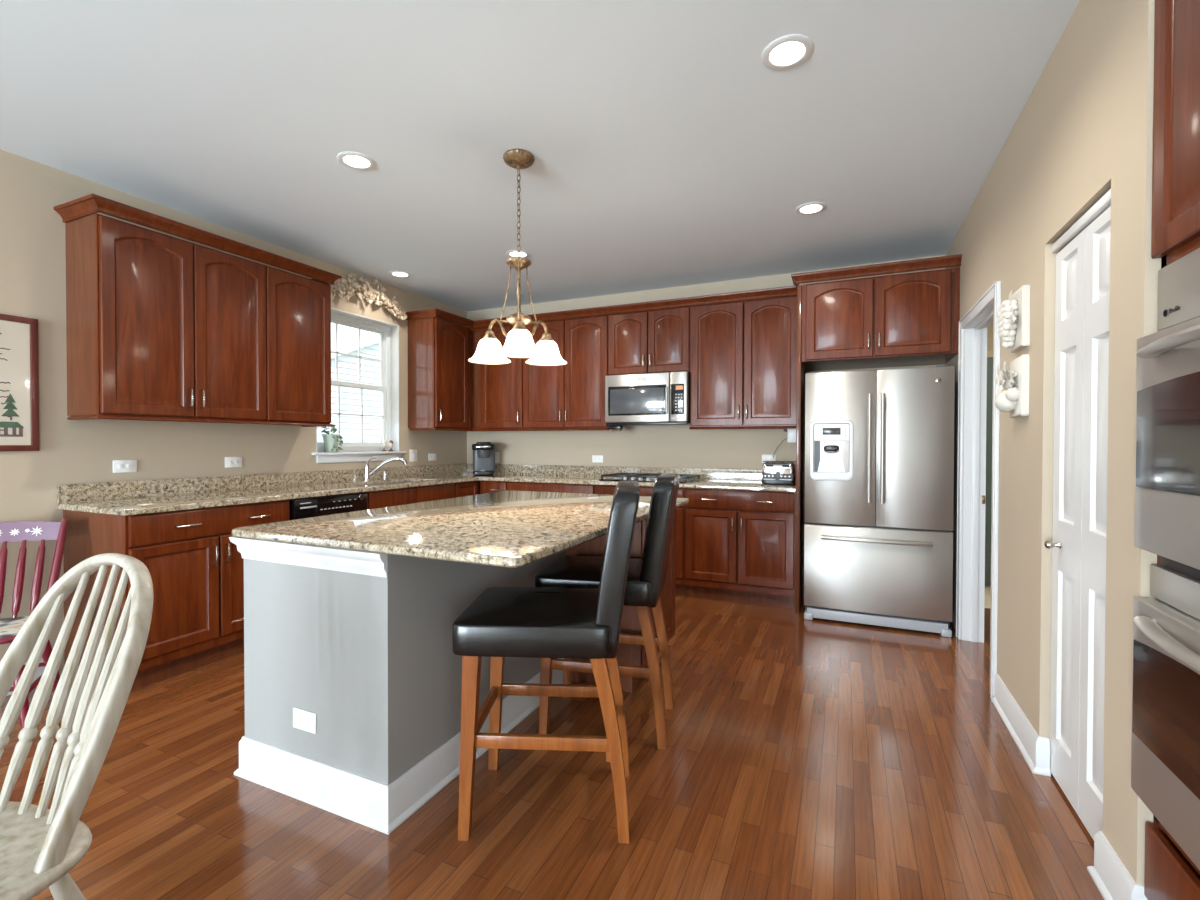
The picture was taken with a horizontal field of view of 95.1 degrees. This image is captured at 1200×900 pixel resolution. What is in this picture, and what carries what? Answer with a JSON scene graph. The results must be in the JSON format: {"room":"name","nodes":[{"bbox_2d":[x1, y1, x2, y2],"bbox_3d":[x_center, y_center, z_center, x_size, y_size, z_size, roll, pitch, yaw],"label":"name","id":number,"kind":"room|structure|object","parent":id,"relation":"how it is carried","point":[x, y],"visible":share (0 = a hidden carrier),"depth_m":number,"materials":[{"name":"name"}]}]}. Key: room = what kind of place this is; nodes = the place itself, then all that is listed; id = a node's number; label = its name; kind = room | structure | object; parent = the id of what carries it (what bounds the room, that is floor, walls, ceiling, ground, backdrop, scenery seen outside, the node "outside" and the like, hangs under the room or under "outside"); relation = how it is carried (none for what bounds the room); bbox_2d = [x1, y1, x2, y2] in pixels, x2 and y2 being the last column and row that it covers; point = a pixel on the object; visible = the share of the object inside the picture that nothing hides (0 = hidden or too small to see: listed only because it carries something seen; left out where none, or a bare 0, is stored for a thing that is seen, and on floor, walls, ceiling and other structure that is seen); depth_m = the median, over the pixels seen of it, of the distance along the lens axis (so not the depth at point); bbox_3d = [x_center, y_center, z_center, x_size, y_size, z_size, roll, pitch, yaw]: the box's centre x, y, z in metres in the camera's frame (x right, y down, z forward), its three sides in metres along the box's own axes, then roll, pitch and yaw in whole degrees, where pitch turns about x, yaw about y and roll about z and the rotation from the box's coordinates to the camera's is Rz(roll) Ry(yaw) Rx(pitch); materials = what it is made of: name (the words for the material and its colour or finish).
{"room":"kitchen","nodes":[
{"label":"kitchen","id":0,"kind":"room"},
{"bbox_2d":[0,149,466,676],"bbox_3d":[-3.779,-0.115,1.161,0.160,2.722,11.120,0,1,24],"label":"wall","id":1,"kind":"structure","parent":0,"point":[32,233],"depth_m":2.99,"materials":[{"name":"beige paint"}]},
{"bbox_2d":[0,314,38,450],"bbox_3d":[-3.025,-0.333,2.612,0.020,0.682,0.520,0,1,24],"label":"framed piece","id":2,"kind":"object","parent":1,"relation":"attached to","point":[19,361],"visible":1,"depth_m":2.78,"materials":[{"name":"brown wood"}]},
{"bbox_2d":[7,658,44,695],"bbox_3d":[-4.438,1.198,-0.513,0.026,0.135,7.500,0,1,24],"label":"baseboard","id":3,"kind":"structure","parent":1,"relation":"attached to","point":[40,670],"depth_m":2.86,"materials":[{"name":"white paint"}]},
{"bbox_2d":[113,460,136,472],"bbox_3d":[-2.772,0.095,3.202,0.009,0.072,0.117,0,1,24],"label":"wall outlet","id":4,"kind":"object","parent":1,"relation":"attached to","point":[119,466],"visible":1,"depth_m":3.20,"materials":[{"name":"white plastic"}]},
{"bbox_2d":[65,214,266,420],"bbox_3d":[-2.524,-0.705,3.288,0.377,1.035,0.892,0,1,24],"label":"upper cabinet","id":5,"kind":"object","parent":1,"relation":"attached to","point":[158,324],"visible":1,"depth_m":3.07,"materials":[{"name":"brown wood"}]},
{"bbox_2d":[53,193,341,284],"bbox_3d":[-2.416,-1.261,3.509,0.386,0.068,1.491,0,1,24],"label":"crown molding","id":6,"kind":"structure","parent":5,"relation":"attached to","point":[90,204],"depth_m":3.13,"materials":[{"name":"brown wood"}]},
{"bbox_2d":[67,415,334,426],"bbox_3d":[-2.418,-0.179,3.523,0.307,0.022,1.431,0,1,24],"label":"rail","id":7,"kind":"object","parent":5,"relation":"attached to","point":[81,417],"visible":1,"depth_m":3.21,"materials":[{"name":"brown wood"}]},
{"bbox_2d":[225,457,241,467],"bbox_3d":[-2.517,0.083,3.770,0.009,0.072,0.117,0,1,24],"label":"wall outlet","id":8,"kind":"object","parent":1,"relation":"attached to","point":[229,461],"visible":1,"depth_m":3.77,"materials":[{"name":"white plastic"}]},
{"bbox_2d":[265,265,330,423],"bbox_3d":[-2.257,-0.713,3.933,0.338,1.035,0.503,0,1,24],"label":"upper cabinet","id":9,"kind":"object","parent":1,"relation":"attached to","point":[298,308],"visible":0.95,"depth_m":3.84,"materials":[{"name":"brown wood"}]},
{"bbox_2d":[312,308,406,462],"bbox_3d":[-2.124,-0.533,4.789,0.207,1.265,0.985,0,1,24],"label":"window","id":10,"kind":"structure","parent":1,"relation":"in","point":[388,333],"depth_m":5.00,"materials":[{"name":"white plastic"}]},
{"bbox_2d":[320,424,343,451],"bbox_3d":[-2.211,-0.097,4.532,0.166,0.236,0.144,0,1,15],"label":"potted plant","id":11,"kind":"object","parent":10,"relation":"on","point":[330,441],"visible":0.9,"depth_m":4.50,"materials":[{"name":"green plant"}]},
{"bbox_2d":[380,433,386,450],"bbox_3d":[-1.987,-0.073,5.032,0.044,0.170,0.067,0,1,24],"label":"figurine","id":12,"kind":"object","parent":10,"relation":"on","point":[383,445],"visible":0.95,"depth_m":5.02,"materials":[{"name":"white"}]},
{"bbox_2d":[388,440,392,450],"bbox_3d":[-1.950,-0.041,5.114,0.046,0.103,0.047,0,1,-23],"label":"figurine","id":13,"kind":"object","parent":10,"relation":"on","point":[390,444],"visible":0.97,"depth_m":5.10,"materials":[{"name":"brown"}]},
{"bbox_2d":[330,273,407,323],"bbox_3d":[-2.031,-1.326,4.736,0.079,0.373,0.990,0,1,24],"label":"garland","id":14,"kind":"object","parent":1,"relation":"attached to","point":[343,287],"visible":0.92,"depth_m":4.73,"materials":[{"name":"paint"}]},
{"bbox_2d":[409,449,417,461],"bbox_3d":[-1.810,0.054,5.335,0.016,0.117,0.108,0,1,24],"label":"light switch","id":15,"kind":"object","parent":1,"relation":"attached to","point":[412,453],"visible":1,"depth_m":5.33,"materials":[{"name":"white plastic"}]},
{"bbox_2d":[428,453,435,460],"bbox_3d":[-1.704,0.072,5.581,0.009,0.072,0.117,0,1,24],"label":"wall outlet","id":16,"kind":"object","parent":1,"relation":"attached to","point":[431,457],"visible":1,"depth_m":5.58,"materials":[{"name":"white plastic"}]},
{"bbox_2d":[408,317,470,428],"bbox_3d":[-1.559,-0.730,5.438,0.377,1.035,0.555,0,1,24],"label":"upper cabinet","id":17,"kind":"object","parent":1,"relation":"attached to","point":[439,350],"visible":1,"depth_m":5.24,"materials":[{"name":"brown wood"}]},
{"bbox_2d":[405,254,961,328],"bbox_3d":[0.328,-1.268,4.562,4.531,0.080,0.609,0,1,24],"label":"crown molding","id":18,"kind":"structure","parent":17,"relation":"attached to","point":[785,291],"depth_m":4.53,"materials":[{"name":"brown wood"}]},
{"bbox_2d":[0,0,1079,311],"bbox_3d":[-0.396,-1.532,0.053,7.500,0.150,12.500,0,1,24],"label":"ceiling","id":19,"kind":"structure","parent":0,"point":[664,147],"depth_m":2.46,"materials":[{"name":"white paint"}]},
{"bbox_2d":[337,151,375,169],"bbox_3d":[-1.255,-1.488,2.829,0.184,0.007,0.184,0,1,24],"label":"recessed light","id":20,"kind":"object","parent":19,"relation":"in","point":[354,160],"visible":1,"depth_m":2.82,"materials":[{"name":"white paint"}]},
{"bbox_2d":[389,271,411,277],"bbox_3d":[-1.720,-1.512,4.724,0.184,0.007,0.184,0,1,24],"label":"recessed light","id":21,"kind":"object","parent":19,"relation":"in","point":[401,274],"visible":1,"depth_m":4.72,"materials":[{"name":"white paint"}]},
{"bbox_2d":[468,149,566,365],"bbox_3d":[-0.444,-0.975,2.806,0.485,1.029,0.514,0,1,24],"label":"chandelier","id":22,"kind":"object","parent":19,"relation":"hanging from","point":[519,343],"visible":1,"depth_m":2.78,"materials":[{"name":"white glass"}]},
{"bbox_2d":[506,250,529,257],"bbox_3d":[-0.631,-1.504,4.220,0.184,0.007,0.184,0,1,24],"label":"recessed light","id":23,"kind":"object","parent":19,"relation":"in","point":[512,253],"visible":0.67,"depth_m":4.20,"materials":[{"name":"white paint"}]},
{"bbox_2d":[761,34,813,69],"bbox_3d":[0.696,-1.475,2.041,0.184,0.007,0.184,0,1,24],"label":"recessed light","id":24,"kind":"object","parent":19,"relation":"in","point":[788,51],"visible":1,"depth_m":2.03,"materials":[{"name":"white paint"}]},
{"bbox_2d":[795,202,826,214],"bbox_3d":[1.304,-1.491,3.390,0.184,0.007,0.184,0,1,24],"label":"recessed light","id":25,"kind":"object","parent":19,"relation":"in","point":[810,208],"visible":1,"depth_m":3.39,"materials":[{"name":"white paint"}]},
{"bbox_2d":[0,586,1103,899],"bbox_3d":[-1.236,1.309,0.452,5.320,0.100,12.120,0,1,24],"label":"floor","id":26,"kind":"structure","parent":0,"point":[817,758],"depth_m":1.94,"materials":[{"name":"brown wood"}]},
{"bbox_2d":[0,519,67,729],"bbox_3d":[-2.753,0.791,2.451,0.444,0.887,0.518,0,1,-30],"label":"spindle chair","id":27,"kind":"object","parent":26,"relation":"on","point":[16,531],"visible":0.78,"depth_m":2.64,"materials":[{"name":"red paint"}]},
{"bbox_2d":[0,616,28,637],"bbox_3d":[-2.729,0.801,2.410,0.380,0.025,0.370,0,1,-30],"label":"cushion","id":28,"kind":"object","parent":27,"relation":"on","point":[9,627],"depth_m":2.46,"materials":[{"name":"beige fabric"}]},
{"bbox_2d":[0,553,153,899],"bbox_3d":[-1.269,0.755,1.095,0.478,1.001,0.582,0,1,18],"label":"chair","id":29,"kind":"object","parent":26,"relation":"on","point":[39,845],"visible":1,"depth_m":1.24,"materials":[{"name":"beige paint"}]},
{"bbox_2d":[63,499,289,690],"bbox_3d":[-2.411,0.768,3.221,0.659,0.910,0.875,0,1,24],"label":"base cabinet","id":30,"kind":"object","parent":26,"relation":"on","point":[196,571],"visible":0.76,"depth_m":2.94,"materials":[{"name":"brown wood"}]},
{"bbox_2d":[289,492,366,519],"bbox_3d":[-2.101,0.760,3.899,0.610,0.902,0.596,0,1,24],"label":"dishwasher","id":31,"kind":"object","parent":26,"relation":"on","point":[299,508],"visible":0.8,"depth_m":3.72,"materials":[{"name":"black plastic"}]},
{"bbox_2d":[229,536,564,834],"bbox_3d":[-0.671,0.777,2.760,0.790,0.910,1.836,0,1,24],"label":"kitchen island","id":32,"kind":"object","parent":26,"relation":"on","point":[358,641],"visible":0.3,"depth_m":1.95,"materials":[{"name":"grey paint"}]},
{"bbox_2d":[293,707,315,733],"bbox_3d":[-1.058,0.968,1.961,0.117,0.072,0.009,0,1,24],"label":"wall outlet","id":33,"kind":"object","parent":32,"relation":"attached to","point":[304,720],"visible":1,"depth_m":1.96,"materials":[{"name":"white plastic"}]},
{"bbox_2d":[297,715,302,723],"bbox_3d":[-1.077,0.968,1.967,0.030,0.031,0.003,0,1,24],"label":"receptacle","id":34,"kind":"object","parent":33,"relation":"attached to","point":[299,717],"depth_m":1.97,"materials":[{"name":"grey plastic"}]},
{"bbox_2d":[304,718,310,726],"bbox_3d":[-1.040,0.968,1.951,0.030,0.031,0.003,0,1,24],"label":"receptacle","id":35,"kind":"object","parent":33,"relation":"attached to","point":[307,721],"depth_m":1.95,"materials":[{"name":"grey plastic"}]},
{"bbox_2d":[232,490,688,566],"bbox_3d":[-0.436,0.307,2.679,1.292,0.030,1.890,0,1,24],"label":"island countertop","id":36,"kind":"structure","parent":32,"relation":"on","point":[509,528],"depth_m":2.13,"materials":[{"name":"stone"}]},
{"bbox_2d":[366,483,454,509],"bbox_3d":[-1.774,0.752,4.639,0.659,0.910,1.000,0,1,24],"label":"base cabinet","id":37,"kind":"object","parent":26,"relation":"on","point":[409,495],"visible":0.05,"depth_m":4.43,"materials":[{"name":"brown wood"}]},
{"bbox_2d":[57,463,795,515],"bbox_3d":[-0.593,0.244,3.795,3.499,0.130,3.469,0,1,24],"label":"countertop","id":38,"kind":"structure","parent":37,"relation":"on","point":[124,498],"depth_m":4.08,"materials":[{"name":"stone"}]},
{"bbox_2d":[363,457,407,480],"bbox_3d":[-1.866,0.161,4.777,0.361,0.207,0.064,0,1,-23],"label":"faucet","id":39,"kind":"object","parent":38,"relation":"on","point":[367,473],"visible":0.99,"depth_m":4.73,"materials":[{"name":"silver metal"}]},
{"bbox_2d":[383,469,390,479],"bbox_3d":[-1.903,0.217,4.893,0.081,0.091,0.040,0,1,24],"label":"soap dispenser","id":40,"kind":"object","parent":38,"relation":"on","point":[384,478],"visible":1,"depth_m":4.89,"materials":[{"name":"silver metal"}]},
{"bbox_2d":[371,482,405,484],"bbox_3d":[-1.767,0.392,4.637,0.410,0.189,0.780,0,1,24],"label":"sink","id":41,"kind":"object","parent":38,"relation":"in","point":[395,482],"visible":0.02,"depth_m":4.89,"materials":[{"name":"silver metal"}]},
{"bbox_2d":[472,442,495,474],"bbox_3d":[-1.207,0.085,5.699,0.240,0.339,0.329,0,1,-10],"label":"coffee maker","id":42,"kind":"object","parent":38,"relation":"on","point":[483,452],"visible":0.99,"depth_m":5.65,"materials":[{"name":"grey plastic"}]},
{"bbox_2d":[473,471,494,474],"bbox_3d":[-1.203,0.234,5.676,0.220,0.040,0.240,0,1,-10],"label":"drip tray","id":43,"kind":"object","parent":42,"relation":"on","point":[474,472],"depth_m":5.56,"materials":[{"name":"black plastic"}]},
{"bbox_2d":[599,473,699,482],"bbox_3d":[0.449,0.243,4.874,0.778,0.048,0.510,0,1,24],"label":"cooktop","id":44,"kind":"object","parent":38,"relation":"in","point":[639,477],"visible":0.75,"depth_m":4.77,"materials":[{"name":"black metal"}]},
{"bbox_2d":[761,461,795,484],"bbox_3d":[1.462,0.182,4.467,0.260,0.181,0.308,0,1,24],"label":"toaster","id":45,"kind":"object","parent":38,"relation":"on","point":[773,472],"visible":0.98,"depth_m":4.35,"materials":[{"name":"silver metal"}]},
{"bbox_2d":[454,480,479,497],"bbox_3d":[-1.374,0.742,5.531,0.659,0.910,0.952,0,1,24],"label":"base cabinet","id":46,"kind":"object","parent":26,"relation":"on","point":[468,488],"visible":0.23,"depth_m":5.12,"materials":[{"name":"brown wood"}]},
{"bbox_2d":[480,480,506,493],"bbox_3d":[-0.906,0.744,5.482,0.309,0.910,0.659,0,1,24],"label":"base cabinet","id":47,"kind":"object","parent":26,"relation":"on","point":[485,486],"visible":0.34,"depth_m":5.21,"materials":[{"name":"brown wood"}]},
{"bbox_2d":[452,481,639,843],"bbox_3d":[-0.164,0.677,1.935,0.598,1.132,0.464,0,1,3],"label":"bar stool","id":48,"kind":"object","parent":26,"relation":"on","point":[500,623],"visible":1,"depth_m":1.74,"materials":[{"name":"black leather"}]},
{"bbox_2d":[507,481,594,493],"bbox_3d":[-0.350,0.748,5.232,0.906,0.910,0.659,0,1,24],"label":"base cabinet","id":49,"kind":"object","parent":26,"relation":"on","point":[516,486],"visible":0.07,"depth_m":4.95,"materials":[{"name":"brown wood"}]},
{"bbox_2d":[535,473,679,749],"bbox_3d":[0.051,0.670,2.506,0.598,1.132,0.464,0,1,12],"label":"bar stool","id":50,"kind":"object","parent":26,"relation":"on","point":[646,576],"visible":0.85,"depth_m":2.30,"materials":[{"name":"black leather"}]},
{"bbox_2d":[565,509,675,692],"bbox_3d":[0.081,0.774,3.128,0.568,0.910,0.568,0,1,24],"label":"base cabinet","id":51,"kind":"object","parent":26,"relation":"on","point":[627,654],"visible":0.1,"depth_m":2.85,"materials":[{"name":"brown wood"}]},
{"bbox_2d":[595,484,686,595],"bbox_3d":[0.433,0.753,4.881,0.805,0.910,0.659,0,1,24],"label":"base cabinet","id":52,"kind":"object","parent":26,"relation":"on","point":[680,587],"visible":0.12,"depth_m":4.48,"materials":[{"name":"brown wood"}]},
{"bbox_2d":[685,488,795,608],"bbox_3d":[1.190,0.759,4.541,0.851,0.910,0.659,0,1,24],"label":"base cabinet","id":53,"kind":"object","parent":26,"relation":"on","point":[740,544],"visible":0.98,"depth_m":4.28,"materials":[{"name":"brown wood"}]},
{"bbox_2d":[795,285,805,612],"bbox_3d":[1.602,-0.006,4.366,0.031,2.445,0.624,0,1,24],"label":"panel","id":54,"kind":"object","parent":26,"relation":"on","point":[800,369],"visible":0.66,"depth_m":4.09,"materials":[{"name":"brown wood"}]},
{"bbox_2d":[804,365,954,636],"bbox_3d":[2.012,0.329,4.037,0.908,1.785,0.799,0,1,24],"label":"refrigerator","id":55,"kind":"object","parent":26,"relation":"on","point":[879,444],"visible":1,"depth_m":3.72,"materials":[{"name":"grey metal"}]},
{"bbox_2d":[1144,0,1199,899],"bbox_3d":[1.501,0.008,0.927,0.663,2.500,0.760,0,1,24],"label":"tall cabinet","id":56,"kind":"object","parent":26,"relation":"on","point":[1170,874],"visible":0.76,"depth_m":1.29,"materials":[{"name":"brown wood"}]},
{"bbox_2d":[1131,248,1199,869],"bbox_3d":[1.460,0.226,0.948,0.672,1.341,0.748,0,1,24],"label":"wall oven","id":57,"kind":"object","parent":56,"relation":"in","point":[1165,741],"visible":1,"depth_m":1.25,"materials":[{"name":"grey metal"}]},
{"bbox_2d":[467,255,945,468],"bbox_3d":[0.669,-0.156,5.193,4.653,2.722,0.120,0,1,24],"label":"wall","id":58,"kind":"structure","parent":0,"point":[668,446],"depth_m":5.21,"materials":[{"name":"beige paint"}]},
{"bbox_2d":[495,452,499,462],"bbox_3d":[-1.115,0.081,5.926,0.072,0.117,0.009,0,1,24],"label":"wall outlet","id":59,"kind":"object","parent":58,"relation":"attached to","point":[497,454],"visible":0.93,"depth_m":5.92,"materials":[{"name":"white plastic"}]},
{"bbox_2d":[471,325,523,428],"bbox_3d":[-1.128,-0.733,5.720,0.935,1.035,0.377,0,1,24],"label":"upper cabinet","id":60,"kind":"object","parent":58,"relation":"attached to","point":[496,389],"visible":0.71,"depth_m":5.52,"materials":[{"name":"brown wood"}]},
{"bbox_2d":[410,428,608,430],"bbox_3d":[-0.865,-0.196,5.148,1.810,0.022,0.619,0,1,24],"label":"rail","id":61,"kind":"object","parent":60,"relation":"attached to","point":[444,429],"visible":1,"depth_m":5.28,"materials":[{"name":"brown wood"}]},
{"bbox_2d":[523,315,621,428],"bbox_3d":[-0.284,-0.726,5.341,0.915,1.035,0.377,0,1,24],"label":"upper cabinet","id":62,"kind":"object","parent":58,"relation":"attached to","point":[571,394],"visible":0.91,"depth_m":5.18,"materials":[{"name":"brown wood"}]},
{"bbox_2d":[592,455,602,462],"bbox_3d":[-0.024,0.088,5.436,0.117,0.072,0.009,0,1,24],"label":"wall outlet","id":63,"kind":"object","parent":58,"relation":"attached to","point":[595,458],"visible":1,"depth_m":5.43,"materials":[{"name":"white plastic"}]},
{"bbox_2d":[609,306,690,374],"bbox_3d":[0.482,-0.958,4.994,0.765,0.560,0.377,0,1,24],"label":"upper cabinet","id":64,"kind":"object","parent":58,"relation":"attached to","point":[653,341],"visible":0.98,"depth_m":4.85,"materials":[{"name":"brown wood"}]},
{"bbox_2d":[605,371,689,425],"bbox_3d":[0.467,-0.447,4.968,0.757,0.448,0.448,0,1,24],"label":"microwave","id":65,"kind":"object","parent":64,"relation":"attached to","point":[649,398],"visible":1,"depth_m":4.78,"materials":[{"name":"silver metal"}]},
{"bbox_2d":[609,425,622,430],"bbox_3d":[0.151,-0.197,5.038,0.115,0.054,0.085,0,1,24],"label":"light","id":66,"kind":"object","parent":65,"relation":"attached to","point":[613,428],"visible":1,"depth_m":5.00,"materials":[{"name":"black plastic"}]},
{"bbox_2d":[676,385,682,389],"bbox_3d":[0.675,-0.531,4.667,0.062,0.035,0.002,0,1,24],"label":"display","id":67,"kind":"object","parent":65,"relation":"on","point":[678,387],"depth_m":4.66,"materials":[{"name":"brown"}]},
{"bbox_2d":[689,296,796,428],"bbox_3d":[1.235,-0.704,4.659,0.885,1.057,0.377,0,1,24],"label":"upper cabinet","id":68,"kind":"object","parent":58,"relation":"attached to","point":[743,354],"depth_m":4.52,"materials":[{"name":"brown wood"}]},
{"bbox_2d":[773,429,795,457],"bbox_3d":[1.558,-0.064,4.626,0.248,0.266,0.082,1,1,45],"label":"power adapter","id":69,"kind":"object","parent":68,"relation":"attached to","point":[791,433],"visible":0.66,"depth_m":4.55,"materials":[{"name":"white plastic"}]},
{"bbox_2d":[762,455,775,462],"bbox_3d":[1.466,0.076,4.767,0.117,0.072,0.009,0,1,24],"label":"wall outlet","id":70,"kind":"object","parent":58,"relation":"attached to","point":[764,457],"visible":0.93,"depth_m":4.77,"materials":[{"name":"white plastic"}]},
{"bbox_2d":[801,267,959,370],"bbox_3d":[2.067,-0.944,4.128,0.996,0.572,0.659,0,1,24],"label":"upper cabinet","id":71,"kind":"object","parent":58,"relation":"attached to","point":[906,319],"visible":1,"depth_m":3.87,"materials":[{"name":"brown wood"}]},
{"bbox_2d":[985,323,992,586],"bbox_3d":[3.405,-0.148,4.940,0.547,2.722,0.100,0,1,24],"label":"wall","id":72,"kind":"structure","parent":0,"point":[989,328],"depth_m":4.85,"materials":[{"name":"beige paint"}]},
{"bbox_2d":[985,350,992,585],"bbox_3d":[3.450,0.169,4.852,0.390,2.090,0.029,0,1,24],"label":"door","id":73,"kind":"structure","parent":72,"relation":"in","point":[989,408],"depth_m":4.85,"materials":[{"name":"paint"}]},
{"bbox_2d":[945,0,1160,884],"bbox_3d":[2.075,-0.124,2.792,0.120,2.722,3.109,0,1,24],"label":"wall","id":74,"kind":"structure","parent":0,"point":[1084,131],"depth_m":1.86,"materials":[{"name":"beige paint"}]},
{"bbox_2d":[956,281,1000,697],"bbox_3d":[2.211,0.198,3.129,0.144,2.070,0.970,0,1,24],"label":"trim","id":75,"kind":"structure","parent":74,"relation":"attached to","point":[972,346],"depth_m":3.50,"materials":[{"name":"white paint"}]},
{"bbox_2d":[995,354,1029,417],"bbox_3d":[1.772,-0.269,2.374,0.091,0.257,0.196,0,1,24],"label":"wall plaque","id":76,"kind":"object","parent":74,"relation":"attached to","point":[1014,400],"visible":1,"depth_m":2.33,"materials":[{"name":"white ceramic"}]},
{"bbox_2d":[997,285,1029,352],"bbox_3d":[1.778,-0.559,2.364,0.076,0.256,0.199,0,1,24],"label":"wall plaque","id":77,"kind":"object","parent":74,"relation":"attached to","point":[1013,314],"visible":1,"depth_m":2.33,"materials":[{"name":"white ceramic"}]},
{"bbox_2d":[991,674,1050,776],"bbox_3d":[1.827,1.173,2.402,0.056,0.135,0.661,0,1,24],"label":"baseboard","id":78,"kind":"structure","parent":74,"relation":"attached to","point":[1035,749],"depth_m":2.28,"materials":[{"name":"white paint"}]},
{"bbox_2d":[1044,189,1110,839],"bbox_3d":[1.607,0.227,1.841,0.080,2.010,0.567,0,1,24],"label":"door","id":79,"kind":"structure","parent":74,"relation":"in","point":[1082,289],"depth_m":1.84,"materials":[{"name":"white paint"}]},
{"bbox_2d":[1087,831,1147,899],"bbox_3d":[1.425,1.184,1.506,0.056,0.135,0.256,0,1,24],"label":"baseboard","id":80,"kind":"structure","parent":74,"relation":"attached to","point":[1109,874],"depth_m":1.52,"materials":[{"name":"white paint"}]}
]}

